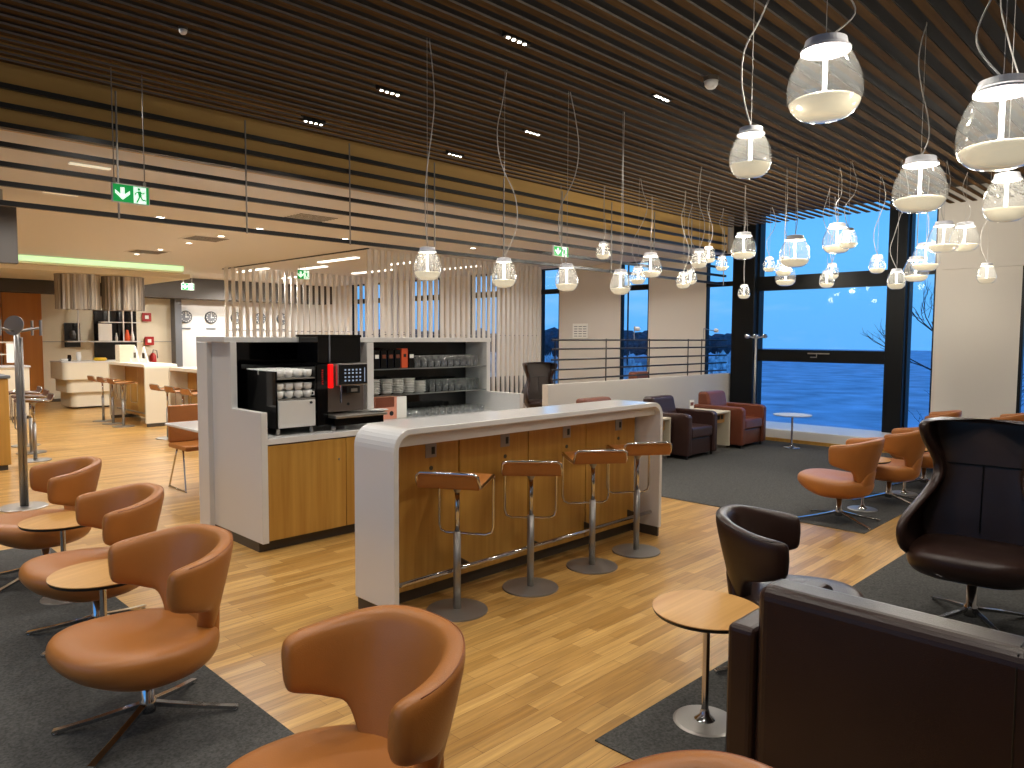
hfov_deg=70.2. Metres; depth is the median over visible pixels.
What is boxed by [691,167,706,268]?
pendant lamp
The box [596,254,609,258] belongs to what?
diffuser
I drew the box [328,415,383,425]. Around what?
tray
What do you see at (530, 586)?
bar stool
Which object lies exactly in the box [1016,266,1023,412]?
window
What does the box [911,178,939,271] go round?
pendant lamp
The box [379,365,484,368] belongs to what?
shelf
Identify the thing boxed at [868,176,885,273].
pendant lamp
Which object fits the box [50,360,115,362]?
countertop
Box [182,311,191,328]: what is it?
wall clock
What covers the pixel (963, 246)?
diffuser
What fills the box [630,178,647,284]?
pendant lamp
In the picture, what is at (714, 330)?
reading lamp
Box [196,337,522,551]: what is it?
coffee station
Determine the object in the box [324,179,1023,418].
wall
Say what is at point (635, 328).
reading lamp
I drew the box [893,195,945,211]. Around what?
diffuser
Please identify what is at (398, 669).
swivel chair
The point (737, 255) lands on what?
diffuser
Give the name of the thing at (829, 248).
diffuser
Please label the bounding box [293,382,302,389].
coffee cup
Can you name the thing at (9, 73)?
trim
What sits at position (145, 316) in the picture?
fire sign
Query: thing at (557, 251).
exit sign
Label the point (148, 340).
fire sign
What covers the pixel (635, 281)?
diffuser
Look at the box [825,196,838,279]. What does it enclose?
pendant lamp
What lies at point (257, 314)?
wall clock
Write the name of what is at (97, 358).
fruit bowl
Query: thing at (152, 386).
bar stool
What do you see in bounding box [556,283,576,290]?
diffuser
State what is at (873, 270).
diffuser
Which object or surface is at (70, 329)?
wall picture
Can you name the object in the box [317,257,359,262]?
recessed light
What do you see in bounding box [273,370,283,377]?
coffee cup
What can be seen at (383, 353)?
pack
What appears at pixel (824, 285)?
diffuser
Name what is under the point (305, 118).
light
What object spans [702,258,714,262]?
diffuser
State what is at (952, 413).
swivel chair
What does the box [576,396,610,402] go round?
armchair
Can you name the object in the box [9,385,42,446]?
bar stool
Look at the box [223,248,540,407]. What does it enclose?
slatted screen
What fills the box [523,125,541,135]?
light
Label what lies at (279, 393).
coffee cup
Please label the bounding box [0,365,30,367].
countertop
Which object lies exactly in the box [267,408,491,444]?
countertop
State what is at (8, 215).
screen
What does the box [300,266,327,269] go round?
recessed light
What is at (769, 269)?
diffuser
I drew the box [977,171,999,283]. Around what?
pendant lamp
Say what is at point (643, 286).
window
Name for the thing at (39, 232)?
ceiling
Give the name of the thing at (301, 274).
exit sign
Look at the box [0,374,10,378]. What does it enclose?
countertop
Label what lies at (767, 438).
baseboard
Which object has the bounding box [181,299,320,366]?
wall
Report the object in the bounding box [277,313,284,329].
wall clock
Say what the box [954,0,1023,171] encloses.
pendant lamp
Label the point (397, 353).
pack
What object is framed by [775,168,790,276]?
pendant lamp
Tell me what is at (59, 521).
side table
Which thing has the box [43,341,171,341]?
trim
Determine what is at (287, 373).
coffee cup
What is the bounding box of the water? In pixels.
[490,348,1023,430]
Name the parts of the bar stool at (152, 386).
plate, seat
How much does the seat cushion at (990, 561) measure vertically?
0.192 m
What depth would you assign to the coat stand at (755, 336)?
11.35 m
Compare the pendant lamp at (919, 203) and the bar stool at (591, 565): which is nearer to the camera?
the pendant lamp at (919, 203)
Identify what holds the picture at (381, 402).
attached to the carton
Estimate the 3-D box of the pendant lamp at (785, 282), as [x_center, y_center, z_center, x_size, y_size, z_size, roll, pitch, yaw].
[4.174,-2.045,11.084,0.304,1.101,0.304,0,4,-5]
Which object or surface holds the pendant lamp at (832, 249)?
hanging from the ceiling at (329, 58)
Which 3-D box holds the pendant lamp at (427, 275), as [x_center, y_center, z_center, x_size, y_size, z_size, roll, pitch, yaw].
[-0.546,-1.438,4.690,0.180,1.539,0.180,4,5,44]
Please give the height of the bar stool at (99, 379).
0.854 m
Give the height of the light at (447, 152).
0.054 m
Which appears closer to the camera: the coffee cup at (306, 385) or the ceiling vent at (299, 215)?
the coffee cup at (306, 385)
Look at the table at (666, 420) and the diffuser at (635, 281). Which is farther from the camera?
the table at (666, 420)
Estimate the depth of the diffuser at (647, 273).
9.64 m
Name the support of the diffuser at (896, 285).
attached to the pendant lamp at (895, 286)
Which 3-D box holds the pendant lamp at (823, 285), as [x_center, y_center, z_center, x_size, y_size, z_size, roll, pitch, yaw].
[3.949,-1.835,9.097,0.180,1.266,0.180,-3,5,-41]
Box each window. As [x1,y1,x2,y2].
[352,283,379,334]
[409,278,439,337]
[470,273,496,337]
[541,268,559,383]
[620,261,648,379]
[704,254,732,373]
[755,212,887,403]
[903,191,939,427]
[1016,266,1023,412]
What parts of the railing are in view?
post, post, rail, rail, rail, rail, rail, post, post, post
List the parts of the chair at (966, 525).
leg, leg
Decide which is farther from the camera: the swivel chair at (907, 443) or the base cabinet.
the base cabinet
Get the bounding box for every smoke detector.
[178,25,187,34]
[703,74,718,89]
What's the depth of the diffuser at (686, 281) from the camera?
10.32 m
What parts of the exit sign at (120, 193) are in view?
hanger rod, green panel, door panel, hanger rod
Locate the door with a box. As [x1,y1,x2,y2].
[0,292,43,402]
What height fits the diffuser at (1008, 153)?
0.092 m
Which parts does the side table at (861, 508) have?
plate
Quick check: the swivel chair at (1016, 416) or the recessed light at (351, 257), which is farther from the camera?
the recessed light at (351, 257)
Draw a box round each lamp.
[0,255,189,310]
[414,38,440,280]
[492,72,517,287]
[555,91,578,291]
[596,188,609,259]
[610,112,630,294]
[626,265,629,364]
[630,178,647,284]
[634,326,639,338]
[639,196,661,277]
[676,192,689,288]
[684,204,695,284]
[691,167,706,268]
[701,192,715,262]
[703,328,718,339]
[715,208,727,270]
[729,0,771,178]
[731,187,755,259]
[738,225,749,298]
[763,207,775,271]
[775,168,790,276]
[775,215,795,285]
[779,157,809,267]
[786,0,864,123]
[819,189,834,287]
[822,167,851,253]
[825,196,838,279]
[839,161,857,248]
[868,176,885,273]
[887,160,908,289]
[891,22,948,213]
[903,213,928,281]
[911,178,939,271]
[927,161,959,252]
[949,172,979,251]
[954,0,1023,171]
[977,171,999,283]
[982,0,1023,222]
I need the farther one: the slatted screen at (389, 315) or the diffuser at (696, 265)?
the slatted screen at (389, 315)
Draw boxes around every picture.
[64,323,80,346]
[376,397,393,407]
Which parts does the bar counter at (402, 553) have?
door, socket plate, door, socket plate, foot rail, door, socket plate, door, socket plate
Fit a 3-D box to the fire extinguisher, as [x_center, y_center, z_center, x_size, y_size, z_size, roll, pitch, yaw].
[-9.317,-0.634,18.926,0.168,0.529,0.170,1,4,11]
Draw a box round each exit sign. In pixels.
[110,68,149,206]
[181,274,193,289]
[297,268,308,279]
[552,216,567,257]
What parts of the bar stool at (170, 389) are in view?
seat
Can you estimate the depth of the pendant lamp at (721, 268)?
10.56 m
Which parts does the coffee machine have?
lid, spout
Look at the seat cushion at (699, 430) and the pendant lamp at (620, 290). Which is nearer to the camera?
the pendant lamp at (620, 290)
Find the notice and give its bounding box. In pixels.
[573,323,587,337]
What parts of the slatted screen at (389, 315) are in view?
rail, dark glass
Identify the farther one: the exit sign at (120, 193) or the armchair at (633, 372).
the armchair at (633, 372)
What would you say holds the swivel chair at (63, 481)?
on the carpet at (35, 699)
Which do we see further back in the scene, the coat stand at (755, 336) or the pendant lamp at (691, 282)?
the coat stand at (755, 336)
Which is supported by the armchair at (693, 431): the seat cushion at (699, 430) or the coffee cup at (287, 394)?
the seat cushion at (699, 430)
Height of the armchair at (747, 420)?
0.790 m
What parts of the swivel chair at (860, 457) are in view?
leg, seat, backrest, leg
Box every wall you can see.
[0,294,171,398]
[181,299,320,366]
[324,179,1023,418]
[542,373,729,408]
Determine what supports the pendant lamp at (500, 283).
hanging from the ceiling at (329, 58)
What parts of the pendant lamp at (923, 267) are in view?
glass globe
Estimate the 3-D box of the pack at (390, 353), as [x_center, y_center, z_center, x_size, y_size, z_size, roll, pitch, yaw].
[-1.146,-0.233,6.760,0.083,0.170,0.068,4,5,44]
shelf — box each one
[374,387,484,395]
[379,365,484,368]
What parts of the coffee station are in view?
panel, door, rail, door, black glass, panel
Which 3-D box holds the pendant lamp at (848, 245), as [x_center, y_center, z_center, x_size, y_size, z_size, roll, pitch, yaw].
[3.587,-1.912,7.742,0.180,0.940,0.180,4,5,44]
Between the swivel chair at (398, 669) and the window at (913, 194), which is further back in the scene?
the window at (913, 194)
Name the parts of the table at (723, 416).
panel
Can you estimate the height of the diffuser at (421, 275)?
0.062 m
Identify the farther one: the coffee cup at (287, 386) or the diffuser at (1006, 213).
the coffee cup at (287, 386)
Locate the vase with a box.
[76,352,80,360]
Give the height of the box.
0.320 m
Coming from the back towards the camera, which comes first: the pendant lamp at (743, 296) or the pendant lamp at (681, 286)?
the pendant lamp at (743, 296)
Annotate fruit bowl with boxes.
[93,357,106,360]
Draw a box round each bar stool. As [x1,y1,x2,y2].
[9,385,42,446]
[11,389,48,454]
[13,392,53,462]
[87,375,116,421]
[96,377,126,424]
[106,378,137,427]
[149,384,184,439]
[164,386,196,404]
[179,388,196,395]
[415,471,494,621]
[501,461,562,597]
[562,449,627,574]
[606,442,671,558]
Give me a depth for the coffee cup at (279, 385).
5.51 m
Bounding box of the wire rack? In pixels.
[0,342,13,362]
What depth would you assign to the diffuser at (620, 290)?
6.18 m
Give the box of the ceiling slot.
[68,162,110,170]
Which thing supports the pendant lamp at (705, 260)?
hanging from the ceiling at (329, 58)
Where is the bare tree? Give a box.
[860,280,1023,422]
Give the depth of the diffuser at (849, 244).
7.71 m
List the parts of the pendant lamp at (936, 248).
light rod, glass globe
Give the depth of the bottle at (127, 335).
18.28 m
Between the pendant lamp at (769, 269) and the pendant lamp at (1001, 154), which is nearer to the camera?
the pendant lamp at (1001, 154)
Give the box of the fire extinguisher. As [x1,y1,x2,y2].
[150,350,157,361]
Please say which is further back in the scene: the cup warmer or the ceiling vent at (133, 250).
the ceiling vent at (133, 250)
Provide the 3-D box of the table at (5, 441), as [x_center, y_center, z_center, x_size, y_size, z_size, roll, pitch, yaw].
[-6.581,0.471,8.300,0.590,1.120,1.380,4,5,44]
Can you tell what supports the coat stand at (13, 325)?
on the floor
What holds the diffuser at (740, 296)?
attached to the pendant lamp at (743, 296)
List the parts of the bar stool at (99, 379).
seat, plate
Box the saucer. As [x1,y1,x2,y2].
[367,408,387,411]
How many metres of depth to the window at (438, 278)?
18.83 m
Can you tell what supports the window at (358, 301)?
in the wall at (976, 337)
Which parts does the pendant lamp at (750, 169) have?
glass globe, light rod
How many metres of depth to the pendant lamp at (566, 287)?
5.69 m
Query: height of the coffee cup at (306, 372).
0.058 m
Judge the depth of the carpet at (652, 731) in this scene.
4.04 m
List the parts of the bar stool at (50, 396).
seat, plate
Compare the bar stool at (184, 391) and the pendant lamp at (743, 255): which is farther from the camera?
the bar stool at (184, 391)
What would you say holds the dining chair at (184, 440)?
on the floor
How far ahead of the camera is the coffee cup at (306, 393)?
5.67 m
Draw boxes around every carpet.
[0,548,293,767]
[595,553,1023,759]
[661,440,932,533]
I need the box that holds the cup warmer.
[239,363,316,435]
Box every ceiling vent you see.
[124,249,169,254]
[178,235,231,242]
[279,212,341,221]
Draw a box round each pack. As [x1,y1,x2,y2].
[374,350,379,368]
[380,350,386,367]
[387,350,393,367]
[394,350,400,367]
[397,348,407,367]
[408,350,413,367]
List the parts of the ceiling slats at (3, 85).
rod, rod, rod, rod, rod, rod, rod, rod, rod, rod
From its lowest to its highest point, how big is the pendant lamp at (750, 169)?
1.196 m
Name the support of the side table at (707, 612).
on the carpet at (652, 731)
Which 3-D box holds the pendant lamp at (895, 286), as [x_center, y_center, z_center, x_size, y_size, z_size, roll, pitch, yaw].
[4.074,-1.688,7.676,0.180,1.376,0.180,3,5,40]
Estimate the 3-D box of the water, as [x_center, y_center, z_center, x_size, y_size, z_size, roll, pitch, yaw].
[126.741,-4.196,164.543,550.000,0.200,387.700,4,5,44]
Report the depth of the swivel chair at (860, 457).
6.14 m
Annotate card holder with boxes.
[689,400,693,408]
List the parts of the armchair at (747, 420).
backrest, arm, arm, seat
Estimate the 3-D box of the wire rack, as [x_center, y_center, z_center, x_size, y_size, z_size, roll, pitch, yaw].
[-9.718,-0.567,13.635,0.040,0.450,0.820,4,5,44]
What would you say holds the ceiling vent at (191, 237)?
in the ceiling at (39, 232)
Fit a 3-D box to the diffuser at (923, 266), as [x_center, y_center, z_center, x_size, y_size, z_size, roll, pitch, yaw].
[4.864,-1.373,8.574,0.284,0.092,0.284,4,5,44]
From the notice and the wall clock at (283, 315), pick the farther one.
the wall clock at (283, 315)
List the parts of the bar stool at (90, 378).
seat, plate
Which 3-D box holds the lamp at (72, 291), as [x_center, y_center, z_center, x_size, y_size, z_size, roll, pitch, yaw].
[-10.267,-1.996,14.570,3.180,0.958,6.500,4,5,44]
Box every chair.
[0,456,101,592]
[19,483,163,657]
[45,524,238,767]
[168,404,198,492]
[226,605,465,767]
[521,362,557,407]
[614,750,772,767]
[714,504,863,674]
[797,437,884,529]
[852,427,925,504]
[889,452,932,485]
[896,417,1023,629]
[924,410,961,418]
[990,413,1023,420]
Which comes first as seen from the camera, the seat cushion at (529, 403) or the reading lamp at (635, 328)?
the reading lamp at (635, 328)
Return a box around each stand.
[0,316,48,511]
[130,346,148,362]
[745,334,767,403]
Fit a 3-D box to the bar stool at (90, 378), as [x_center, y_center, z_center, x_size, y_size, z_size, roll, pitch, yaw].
[-7.594,0.264,13.506,0.380,0.854,0.400,4,5,44]
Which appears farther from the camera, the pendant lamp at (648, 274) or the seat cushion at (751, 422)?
the seat cushion at (751, 422)
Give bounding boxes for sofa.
[726,579,1023,767]
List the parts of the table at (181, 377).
door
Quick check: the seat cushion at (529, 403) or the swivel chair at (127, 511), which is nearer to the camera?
the swivel chair at (127, 511)
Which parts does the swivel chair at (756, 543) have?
leg, backrest, seat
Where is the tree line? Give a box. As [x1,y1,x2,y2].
[358,327,730,356]
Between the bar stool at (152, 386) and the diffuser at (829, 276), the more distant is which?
the bar stool at (152, 386)
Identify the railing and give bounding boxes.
[551,338,726,383]
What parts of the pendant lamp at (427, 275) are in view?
light rod, glass globe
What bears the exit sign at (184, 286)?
hanging from the ceiling at (39, 232)
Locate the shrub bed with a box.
[490,350,730,383]
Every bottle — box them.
[125,330,129,340]
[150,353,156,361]
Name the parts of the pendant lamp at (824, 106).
light rod, glass globe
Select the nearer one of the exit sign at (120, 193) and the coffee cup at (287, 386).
the exit sign at (120, 193)
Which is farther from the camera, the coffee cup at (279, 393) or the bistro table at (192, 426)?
the bistro table at (192, 426)
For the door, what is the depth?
16.91 m
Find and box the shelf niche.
[65,310,140,359]
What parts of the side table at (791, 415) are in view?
plate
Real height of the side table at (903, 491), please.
0.482 m
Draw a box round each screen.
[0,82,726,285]
[0,189,17,263]
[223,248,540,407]
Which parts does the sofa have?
seat, arm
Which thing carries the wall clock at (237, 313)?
attached to the wall at (53, 320)
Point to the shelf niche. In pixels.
(121, 321)
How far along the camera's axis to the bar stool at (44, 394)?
9.83 m
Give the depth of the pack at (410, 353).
6.90 m
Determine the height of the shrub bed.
5.186 m
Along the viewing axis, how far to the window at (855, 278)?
11.85 m
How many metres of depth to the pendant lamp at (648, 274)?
9.67 m
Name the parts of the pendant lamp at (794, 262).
glass globe, light rod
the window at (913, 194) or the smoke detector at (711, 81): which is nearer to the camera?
the smoke detector at (711, 81)
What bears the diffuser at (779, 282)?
attached to the pendant lamp at (785, 282)
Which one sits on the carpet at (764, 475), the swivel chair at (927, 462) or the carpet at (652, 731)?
the swivel chair at (927, 462)
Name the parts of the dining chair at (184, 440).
leg, backrest, seat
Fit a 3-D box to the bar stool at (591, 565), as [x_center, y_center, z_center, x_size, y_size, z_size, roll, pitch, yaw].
[0.563,0.852,5.069,0.380,0.854,0.400,0,4,-9]
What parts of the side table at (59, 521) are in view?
plate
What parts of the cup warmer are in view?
panel, panel, door, panel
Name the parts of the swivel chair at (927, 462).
leg, seat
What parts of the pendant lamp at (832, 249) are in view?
light rod, glass globe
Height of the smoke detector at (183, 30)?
0.040 m
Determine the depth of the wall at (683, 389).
10.93 m
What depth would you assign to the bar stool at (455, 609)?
4.22 m
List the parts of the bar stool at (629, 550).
plate, seat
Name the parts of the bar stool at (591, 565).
plate, seat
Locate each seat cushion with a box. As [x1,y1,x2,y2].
[525,399,541,407]
[692,423,711,438]
[745,416,761,429]
[906,534,1023,589]
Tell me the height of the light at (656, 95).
0.054 m
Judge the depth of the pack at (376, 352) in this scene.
6.62 m
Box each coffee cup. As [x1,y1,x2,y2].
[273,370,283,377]
[277,383,283,390]
[277,391,283,398]
[283,370,292,377]
[283,383,292,390]
[284,391,294,398]
[293,369,302,376]
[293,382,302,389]
[293,390,302,397]
[302,369,311,376]
[302,382,311,389]
[303,390,313,396]
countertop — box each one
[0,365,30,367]
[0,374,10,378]
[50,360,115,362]
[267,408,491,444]
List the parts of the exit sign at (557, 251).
green panel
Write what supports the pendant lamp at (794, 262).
hanging from the ceiling at (329, 58)
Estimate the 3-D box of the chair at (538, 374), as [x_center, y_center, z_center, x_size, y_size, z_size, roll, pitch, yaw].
[0.551,0.169,13.484,0.722,1.134,0.775,0,4,-10]
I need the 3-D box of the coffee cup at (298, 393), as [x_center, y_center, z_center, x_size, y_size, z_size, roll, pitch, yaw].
[-1.656,0.078,5.648,0.084,0.058,0.076,-1,4,-24]
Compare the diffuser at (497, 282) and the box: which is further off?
the box
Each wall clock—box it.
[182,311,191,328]
[205,311,216,329]
[230,312,238,329]
[256,313,265,329]
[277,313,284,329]
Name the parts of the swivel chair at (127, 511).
leg, leg, seat, backrest, leg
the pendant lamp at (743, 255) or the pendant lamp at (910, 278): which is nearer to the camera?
the pendant lamp at (743, 255)
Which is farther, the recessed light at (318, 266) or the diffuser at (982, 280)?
the recessed light at (318, 266)
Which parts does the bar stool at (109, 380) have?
seat, plate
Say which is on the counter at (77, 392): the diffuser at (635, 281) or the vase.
the vase
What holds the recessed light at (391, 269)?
in the ceiling at (39, 232)
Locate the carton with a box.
[374,395,406,418]
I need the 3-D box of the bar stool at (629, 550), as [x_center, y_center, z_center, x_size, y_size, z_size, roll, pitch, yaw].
[0.935,0.831,5.432,0.380,0.854,0.400,-1,4,-12]
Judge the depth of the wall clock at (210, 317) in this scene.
19.91 m
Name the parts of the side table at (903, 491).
plate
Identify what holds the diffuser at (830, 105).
attached to the pendant lamp at (824, 106)
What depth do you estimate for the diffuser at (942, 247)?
7.72 m
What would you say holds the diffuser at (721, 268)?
attached to the pendant lamp at (721, 268)
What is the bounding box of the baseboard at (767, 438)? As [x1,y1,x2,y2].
[765,437,887,452]
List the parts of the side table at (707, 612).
plate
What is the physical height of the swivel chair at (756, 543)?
0.757 m
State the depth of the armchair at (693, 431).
9.79 m
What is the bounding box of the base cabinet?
[0,365,30,419]
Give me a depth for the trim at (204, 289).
19.91 m
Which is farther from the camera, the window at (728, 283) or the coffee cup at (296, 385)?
the window at (728, 283)
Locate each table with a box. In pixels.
[0,374,10,470]
[18,511,86,604]
[46,559,127,616]
[108,362,176,426]
[165,420,199,500]
[168,367,197,405]
[652,590,758,737]
[662,417,670,458]
[694,408,729,452]
[773,413,811,448]
[847,457,890,511]
[892,448,927,495]
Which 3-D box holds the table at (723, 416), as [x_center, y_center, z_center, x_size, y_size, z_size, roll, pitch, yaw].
[2.737,0.661,10.524,0.560,0.550,0.640,4,5,44]
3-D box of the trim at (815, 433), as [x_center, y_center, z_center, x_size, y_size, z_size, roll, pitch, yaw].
[6.872,0.943,9.353,9.200,0.190,0.970,4,5,44]
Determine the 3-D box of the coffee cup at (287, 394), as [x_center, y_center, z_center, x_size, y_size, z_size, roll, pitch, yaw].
[-1.715,0.081,5.594,0.076,0.058,0.084,1,4,15]
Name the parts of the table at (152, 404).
foot rail, door, door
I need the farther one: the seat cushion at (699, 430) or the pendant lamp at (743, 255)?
the seat cushion at (699, 430)
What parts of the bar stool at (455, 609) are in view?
seat, plate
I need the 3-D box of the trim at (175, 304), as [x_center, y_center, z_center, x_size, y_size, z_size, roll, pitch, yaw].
[-8.865,-0.965,19.271,0.300,2.550,0.170,4,5,44]
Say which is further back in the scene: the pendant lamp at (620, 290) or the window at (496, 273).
the window at (496, 273)
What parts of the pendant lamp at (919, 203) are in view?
light rod, glass globe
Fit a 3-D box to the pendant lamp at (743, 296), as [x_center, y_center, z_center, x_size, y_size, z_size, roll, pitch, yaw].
[3.482,-1.930,10.887,0.180,1.311,0.180,-3,5,-41]
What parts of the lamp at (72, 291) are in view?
ceiling canopy, cove light, curtain lamp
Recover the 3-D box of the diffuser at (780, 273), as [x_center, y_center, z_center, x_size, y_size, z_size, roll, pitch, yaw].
[3.056,-1.243,8.200,0.170,0.062,0.170,4,5,44]
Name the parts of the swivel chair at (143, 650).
leg, seat, backrest, leg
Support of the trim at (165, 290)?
attached to the wall at (53, 320)
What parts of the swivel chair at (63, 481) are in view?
leg, leg, seat, backrest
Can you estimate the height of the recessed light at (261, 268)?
0.019 m
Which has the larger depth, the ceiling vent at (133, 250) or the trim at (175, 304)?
the trim at (175, 304)
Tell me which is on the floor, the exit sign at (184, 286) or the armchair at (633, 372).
the armchair at (633, 372)
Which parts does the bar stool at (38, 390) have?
seat, plate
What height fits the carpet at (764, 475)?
0.006 m
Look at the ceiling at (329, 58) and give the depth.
5.54 m
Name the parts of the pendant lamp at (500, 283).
light rod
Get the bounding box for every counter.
[50,360,115,408]
[354,400,662,608]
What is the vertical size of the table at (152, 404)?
1.090 m
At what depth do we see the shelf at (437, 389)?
7.40 m
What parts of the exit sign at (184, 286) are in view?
green panel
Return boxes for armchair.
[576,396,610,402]
[628,371,649,378]
[643,395,716,459]
[694,390,765,448]
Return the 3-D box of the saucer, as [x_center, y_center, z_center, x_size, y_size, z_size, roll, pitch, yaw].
[-1.127,0.220,6.127,0.174,0.016,0.174,4,5,44]
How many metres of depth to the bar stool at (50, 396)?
9.22 m
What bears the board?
on the shelf niche
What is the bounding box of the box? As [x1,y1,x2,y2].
[115,345,134,361]
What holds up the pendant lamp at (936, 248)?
hanging from the ceiling at (329, 58)
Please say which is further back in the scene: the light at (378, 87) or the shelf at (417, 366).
the shelf at (417, 366)
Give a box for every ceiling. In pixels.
[0,0,1023,227]
[0,130,722,286]
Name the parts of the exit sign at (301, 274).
green panel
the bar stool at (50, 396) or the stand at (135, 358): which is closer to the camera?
the bar stool at (50, 396)
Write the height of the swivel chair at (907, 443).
0.757 m
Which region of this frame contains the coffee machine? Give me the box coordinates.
[286,335,386,430]
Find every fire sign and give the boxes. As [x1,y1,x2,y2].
[142,313,150,321]
[145,337,153,344]
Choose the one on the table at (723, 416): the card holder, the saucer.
the card holder
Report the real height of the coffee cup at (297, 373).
0.058 m
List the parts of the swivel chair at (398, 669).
seat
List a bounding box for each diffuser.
[414,271,440,279]
[492,279,515,286]
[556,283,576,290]
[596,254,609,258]
[610,287,629,293]
[631,279,644,283]
[640,271,660,276]
[676,284,689,287]
[685,280,695,283]
[691,263,706,267]
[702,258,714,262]
[716,266,727,270]
[730,160,770,177]
[732,252,754,258]
[738,295,749,298]
[763,267,774,271]
[776,271,790,275]
[776,280,794,284]
[781,258,808,266]
[788,90,860,121]
[820,283,833,287]
[823,245,848,252]
[825,275,838,278]
[840,242,856,247]
[869,268,884,272]
[887,283,904,288]
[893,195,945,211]
[904,275,927,280]
[912,263,938,270]
[928,243,957,251]
[954,243,978,250]
[957,138,1023,168]
[977,278,995,282]
[983,206,1023,220]
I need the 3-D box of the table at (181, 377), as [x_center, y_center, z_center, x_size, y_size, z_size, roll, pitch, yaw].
[-4.532,0.315,11.127,2.200,1.090,0.550,4,5,44]
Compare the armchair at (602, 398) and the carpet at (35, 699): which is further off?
the armchair at (602, 398)
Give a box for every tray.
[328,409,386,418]
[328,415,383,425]
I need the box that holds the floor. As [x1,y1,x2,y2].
[0,401,904,767]
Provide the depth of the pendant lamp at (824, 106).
3.01 m
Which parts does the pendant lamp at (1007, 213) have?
glass globe, light rod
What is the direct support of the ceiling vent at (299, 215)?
in the ceiling at (39, 232)
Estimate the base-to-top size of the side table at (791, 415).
0.490 m
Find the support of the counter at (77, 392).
on the floor
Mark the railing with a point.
(555, 339)
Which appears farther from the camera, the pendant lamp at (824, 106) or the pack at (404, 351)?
the pack at (404, 351)
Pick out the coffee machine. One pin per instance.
(340, 383)
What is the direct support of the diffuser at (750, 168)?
attached to the pendant lamp at (750, 169)
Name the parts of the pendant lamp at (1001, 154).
glass globe, light rod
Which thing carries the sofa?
on the carpet at (652, 731)
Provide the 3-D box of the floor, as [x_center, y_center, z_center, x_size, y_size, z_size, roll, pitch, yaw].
[-2.878,1.080,9.435,23.200,0.200,15.300,4,5,44]
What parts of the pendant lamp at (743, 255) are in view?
glass globe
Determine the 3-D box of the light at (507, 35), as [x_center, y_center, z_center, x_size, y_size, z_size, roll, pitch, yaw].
[0.029,-2.194,4.606,0.044,0.054,0.220,4,5,44]
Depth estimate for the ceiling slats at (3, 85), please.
6.66 m
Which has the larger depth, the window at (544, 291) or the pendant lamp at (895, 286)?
the window at (544, 291)
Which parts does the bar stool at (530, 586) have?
plate, seat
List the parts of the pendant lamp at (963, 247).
glass globe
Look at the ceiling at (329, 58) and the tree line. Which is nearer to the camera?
the ceiling at (329, 58)
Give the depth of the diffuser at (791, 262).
7.60 m
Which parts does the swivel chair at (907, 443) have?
leg, seat, leg, backrest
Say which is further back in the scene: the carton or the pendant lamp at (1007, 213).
the carton
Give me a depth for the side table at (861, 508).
6.80 m
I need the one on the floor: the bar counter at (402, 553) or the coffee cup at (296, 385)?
the bar counter at (402, 553)
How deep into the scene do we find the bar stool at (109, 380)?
12.73 m
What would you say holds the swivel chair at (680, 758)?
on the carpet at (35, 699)
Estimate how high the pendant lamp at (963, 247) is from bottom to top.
0.901 m
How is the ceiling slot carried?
attached to the ceiling at (39, 232)
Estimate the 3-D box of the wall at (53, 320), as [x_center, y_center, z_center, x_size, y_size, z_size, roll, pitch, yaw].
[-11.063,-1.579,17.347,0.200,4.000,15.300,4,5,44]
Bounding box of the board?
[98,324,111,340]
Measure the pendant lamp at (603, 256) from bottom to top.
0.932 m
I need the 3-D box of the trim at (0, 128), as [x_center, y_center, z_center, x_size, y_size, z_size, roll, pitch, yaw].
[-1.429,-1.979,7.532,0.030,0.015,14.880,4,5,44]
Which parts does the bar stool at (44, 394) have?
seat, plate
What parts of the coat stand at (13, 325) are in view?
plate, arm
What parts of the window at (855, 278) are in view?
handle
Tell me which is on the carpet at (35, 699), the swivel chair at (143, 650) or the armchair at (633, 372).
the swivel chair at (143, 650)
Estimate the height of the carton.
0.200 m
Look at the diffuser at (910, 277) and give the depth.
9.49 m
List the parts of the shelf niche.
post, shelf, panel, shelf, post, post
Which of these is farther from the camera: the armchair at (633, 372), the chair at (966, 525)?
the armchair at (633, 372)
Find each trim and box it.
[0,35,727,253]
[0,128,727,253]
[0,278,193,299]
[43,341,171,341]
[170,299,182,366]
[186,278,331,304]
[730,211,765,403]
[766,421,890,444]
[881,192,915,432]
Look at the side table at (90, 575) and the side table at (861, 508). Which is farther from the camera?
the side table at (861, 508)
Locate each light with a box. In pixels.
[237,268,269,272]
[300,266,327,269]
[301,115,325,125]
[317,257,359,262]
[352,269,391,273]
[376,84,402,96]
[445,150,463,157]
[502,30,530,46]
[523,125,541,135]
[652,88,671,101]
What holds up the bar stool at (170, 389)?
on the floor
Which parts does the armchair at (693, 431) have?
backrest, arm, arm, seat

